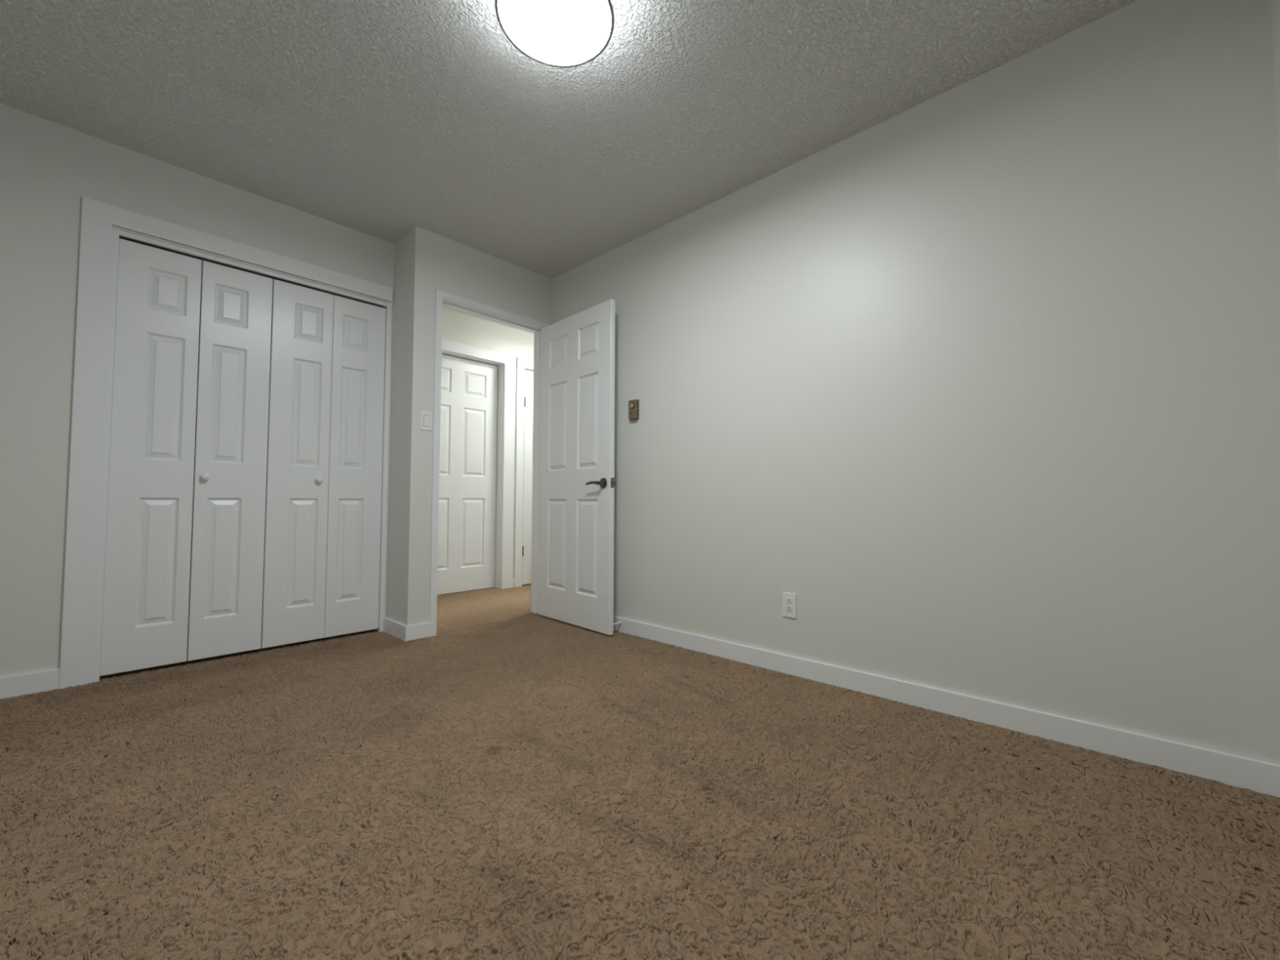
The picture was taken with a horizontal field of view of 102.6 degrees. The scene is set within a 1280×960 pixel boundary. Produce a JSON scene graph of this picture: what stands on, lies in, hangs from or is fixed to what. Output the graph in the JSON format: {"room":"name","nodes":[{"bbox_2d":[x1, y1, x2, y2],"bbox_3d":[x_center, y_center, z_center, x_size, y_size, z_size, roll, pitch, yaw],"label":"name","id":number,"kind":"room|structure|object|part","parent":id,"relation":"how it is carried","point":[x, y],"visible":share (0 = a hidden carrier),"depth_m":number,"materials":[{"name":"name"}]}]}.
{"room":"empty bedroom","nodes":[
{"label":"empty bedroom","id":0,"kind":"room"},
{"bbox_2d":[0,103,394,687],"bbox_3d":[-2.302,-0.316,2.518,0.114,2.440,2.024,-2,-3,43],"label":"wall","id":1,"kind":"structure","parent":0,"point":[47,167],"depth_m":2.20,"materials":[{"name":"white paint"}]},
{"bbox_2d":[0,668,59,698],"bbox_3d":[-2.714,0.838,1.939,0.015,0.086,0.688,-2,-3,43],"label":"baseboard","id":2,"kind":"structure","parent":1,"relation":"attached to","point":[18,685],"depth_m":2.13,"materials":[{"name":"white paint"}]},
{"bbox_2d":[99,238,272,675],"bbox_3d":[-2.203,-0.111,2.540,0.070,1.993,0.589,-2,-3,43],"label":"bifold door","id":3,"kind":"structure","parent":1,"relation":"in","point":[149,602],"depth_m":2.52,"materials":[{"name":"white paint"}]},
{"bbox_3d":[-2.316,-0.115,2.443,0.032,1.993,0.292,-2,-3,43],"label":"door","id":4,"kind":"part","parent":3,"relation":"part of","materials":[{"name":"white paint"}]},
{"bbox_3d":[-2.163,-0.018,2.555,0.036,0.037,0.037,-2,-3,43],"label":"knob","id":5,"kind":"part","parent":3,"relation":"part of","materials":[{"name":"white plastic"}]},
{"bbox_3d":[-2.115,-0.106,2.659,0.032,1.993,0.292,-2,-3,43],"label":"door","id":6,"kind":"part","parent":3,"relation":"part of","materials":[{"name":"white paint"}]},
{"bbox_2d":[58,196,392,688],"bbox_3d":[-2.023,-0.160,2.717,0.016,2.147,1.327,-2,-3,43],"label":"trim","id":7,"kind":"structure","parent":1,"relation":"attached to","point":[98,218],"depth_m":2.27,"materials":[{"name":"white paint"}]},
{"bbox_2d":[91,226,391,682],"bbox_3d":[-2.037,-0.111,2.790,0.122,2.054,1.232,-2,-3,43],"label":"trim","id":8,"kind":"structure","parent":1,"relation":"attached to","point":[116,233],"depth_m":2.37,"materials":[{"name":"white paint"}]},
{"bbox_2d":[261,279,386,648],"bbox_3d":[-1.800,-0.092,2.972,0.070,1.993,0.586,-2,-3,43],"label":"bifold door","id":9,"kind":"structure","parent":1,"relation":"in","point":[322,553],"depth_m":2.95,"materials":[{"name":"white paint"}]},
{"bbox_3d":[-1.912,-0.097,2.876,0.032,1.993,0.292,-2,-3,43],"label":"door","id":10,"kind":"part","parent":9,"relation":"part of","materials":[{"name":"white paint"}]},
{"bbox_3d":[-1.824,-0.004,2.918,0.036,0.037,0.037,-2,-3,43],"label":"knob","id":11,"kind":"part","parent":9,"relation":"part of","materials":[{"name":"white plastic"}]},
{"bbox_3d":[-1.712,-0.087,3.091,0.032,1.993,0.292,-2,-3,43],"label":"door","id":12,"kind":"part","parent":9,"relation":"part of","materials":[{"name":"white paint"}]},
{"bbox_2d":[119,237,355,628],"bbox_3d":[-2.798,-0.299,2.980,0.100,2.440,2.024,-2,-3,43],"label":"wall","id":13,"kind":"structure","parent":0,"point":[119,237],"depth_m":3.09,"materials":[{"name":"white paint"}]},
{"bbox_2d":[355,226,415,625],"bbox_3d":[-1.666,-0.279,3.386,1.004,2.440,0.114,-2,-3,43],"label":"wall","id":14,"kind":"structure","parent":0,"point":[404,255],"depth_m":3.11,"materials":[{"name":"white paint"}]},
{"bbox_2d":[382,617,407,640],"bbox_3d":[-1.463,0.886,3.058,0.320,0.086,0.015,-2,-3,43],"label":"baseboard","id":15,"kind":"structure","parent":14,"relation":"attached to","point":[393,628],"depth_m":3.04,"materials":[{"name":"white paint"}]},
{"bbox_2d":[407,225,551,625],"bbox_3d":[-1.000,-0.274,3.447,0.114,2.440,1.111,-2,-3,43],"label":"wall","id":16,"kind":"structure","parent":0,"point":[443,264],"depth_m":3.09,"materials":[{"name":"white paint"}]},
{"bbox_2d":[404,622,430,641],"bbox_3d":[-1.297,0.884,2.991,0.014,0.086,0.143,-2,-3,43],"label":"baseboard","id":17,"kind":"structure","parent":16,"relation":"attached to","point":[413,632],"depth_m":2.98,"materials":[{"name":"white paint"}]},
{"bbox_2d":[420,410,431,431],"bbox_3d":[-1.276,-0.354,3.062,0.010,0.115,0.069,-2,-3,43],"label":"light switch","id":18,"kind":"object","parent":16,"relation":"attached to","point":[425,416],"visible":1,"depth_m":3.06,"materials":[{"name":"white plastic"}]},
{"bbox_2d":[435,297,542,633],"bbox_3d":[-1.002,-0.086,3.438,0.122,2.062,0.795,-2,-3,43],"label":"trim","id":19,"kind":"structure","parent":16,"relation":"attached to","point":[446,303],"depth_m":3.70,"materials":[{"name":"white paint"}]},
{"bbox_2d":[429,288,549,636],"bbox_3d":[-0.957,-0.102,3.396,0.011,2.092,0.851,-2,-3,43],"label":"trim","id":20,"kind":"structure","parent":16,"relation":"attached to","point":[440,295],"depth_m":3.10,"materials":[{"name":"white paint"}]},
{"bbox_2d":[530,380,533,608],"bbox_3d":[-1.047,-0.123,3.485,0.014,2.140,0.940,-2,-3,43],"label":"trim","id":21,"kind":"structure","parent":16,"relation":"attached to","point":[533,380],"depth_m":3.75,"materials":[{"name":"white paint"}]},
{"bbox_2d":[537,298,615,635],"bbox_3d":[-0.431,-0.081,3.366,0.150,2.026,0.789,2,-3,-44],"label":"door","id":22,"kind":"structure","parent":16,"relation":"in","point":[577,483],"depth_m":3.31,"materials":[{"name":"white paint"}]},
{"bbox_3d":[-0.272,0.019,3.128,0.058,0.065,0.152,2,-3,-44],"label":"lever","id":23,"kind":"part","parent":22,"relation":"part of","materials":[{"name":"brown metal"}]},
{"bbox_3d":[-0.166,0.016,3.085,0.025,0.060,0.002,2,-3,-44],"label":"latch plate","id":24,"kind":"part","parent":22,"relation":"part of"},
{"bbox_2d":[441,307,533,577],"bbox_3d":[-1.207,-0.217,4.888,0.114,2.440,2.712,-2,-3,43],"label":"wall","id":25,"kind":"structure","parent":0,"point":[458,327],"depth_m":4.67,"materials":[{"name":"white paint"}]},
{"bbox_2d":[436,354,497,595],"bbox_3d":[-1.617,-0.051,4.508,0.035,2.062,0.778,-2,-3,43],"label":"door","id":26,"kind":"structure","parent":25,"relation":"in","point":[466,548],"depth_m":4.57,"materials":[{"name":"white paint"}]},
{"bbox_2d":[441,338,515,589],"bbox_3d":[-1.575,-0.097,4.472,0.136,2.164,1.025,-2,-3,43],"label":"trim","id":27,"kind":"structure","parent":25,"relation":"attached to","point":[506,364],"depth_m":4.75,"materials":[{"name":"white paint"}]},
{"bbox_2d":[513,357,533,586],"bbox_3d":[-0.892,-0.066,5.205,0.136,2.164,0.937,-2,-3,43],"label":"trim","id":28,"kind":"structure","parent":25,"relation":"attached to","point":[522,364],"depth_m":4.84,"materials":[{"name":"white paint"}]},
{"bbox_2d":[521,369,533,584],"bbox_3d":[-0.856,-0.023,5.166,0.047,2.051,0.772,-2,-3,43],"label":"door","id":29,"kind":"structure","parent":25,"relation":"in","point":[529,375],"depth_m":4.92,"materials":[{"name":"white paint"}]},
{"bbox_2d":[0,0,1137,333],"bbox_3d":[-0.351,-1.564,2.686,5.034,0.080,5.078,-2,-3,43],"label":"ceiling","id":30,"kind":"structure","parent":0,"point":[381,119],"depth_m":2.06,"materials":[{"name":"white paint"}]},
{"bbox_2d":[494,0,613,67],"bbox_3d":[-0.268,-1.515,1.629,0.371,0.102,0.371,-2,-3,43],"label":"ceiling light","id":31,"kind":"object","parent":30,"relation":"attached to","point":[560,33],"visible":1,"depth_m":1.66,"materials":[{"name":"white glass"}]},
{"bbox_2d":[0,583,1279,959],"bbox_3d":[-0.286,0.912,2.518,4.706,0.001,4.950,-2,-3,43],"label":"floor","id":32,"kind":"structure","parent":0,"point":[510,781],"depth_m":1.30,"materials":[{"name":"carpet"}]},
{"bbox_2d":[551,0,1279,764],"bbox_3d":[0.656,-0.303,2.585,3.486,2.440,0.114,-2,-3,43],"label":"wall","id":33,"kind":"structure","parent":0,"point":[984,378],"depth_m":1.88,"materials":[{"name":"white paint"}]},
{"bbox_2d":[613,620,622,626],"bbox_3d":[-0.145,0.877,3.133,0.026,0.026,0.073,-2,-3,43],"label":"door stop","id":34,"kind":"object","parent":33,"relation":"attached to","point":[620,622],"visible":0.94,"depth_m":3.14,"materials":[{"name":"white metal"}]},
{"bbox_2d":[628,399,639,420],"bbox_3d":[-0.043,-0.432,3.139,0.070,0.120,0.039,-2,-3,43],"label":"thermostat","id":35,"kind":"object","parent":33,"relation":"attached to","point":[633,405],"visible":1,"depth_m":3.12,"materials":[{"name":"brown plastic"}]},
{"bbox_2d":[782,591,796,618],"bbox_3d":[0.704,0.590,2.419,0.070,0.115,0.008,-2,-3,43],"label":"wall outlet","id":36,"kind":"object","parent":33,"relation":"attached to","point":[788,600],"visible":1,"depth_m":2.42,"materials":[{"name":"white plastic"}]},
{"bbox_2d":[785,597,792,613],"bbox_3d":[0.702,0.590,2.417,0.033,0.067,0.002,-2,-3,43],"label":"receptacle","id":37,"kind":"object","parent":36,"relation":"attached to","point":[788,601],"depth_m":2.42,"materials":[{"name":"white plastic"}]},
{"bbox_2d":[613,616,1279,797],"bbox_3d":[0.567,0.872,2.530,3.371,0.086,0.015,-2,-3,43],"label":"baseboard","id":38,"kind":"structure","parent":33,"relation":"attached to","point":[1256,775],"depth_m":1.82,"materials":[{"name":"white paint"}]},
{"bbox_2d":[1270,0,1279,195],"bbox_3d":[0.822,-0.395,0.291,0.114,2.440,3.021,-2,-3,43],"label":"wall","id":39,"kind":"structure","parent":0,"point":[1274,4],"depth_m":1.44,"materials":[{"name":"white paint"}]}
]}

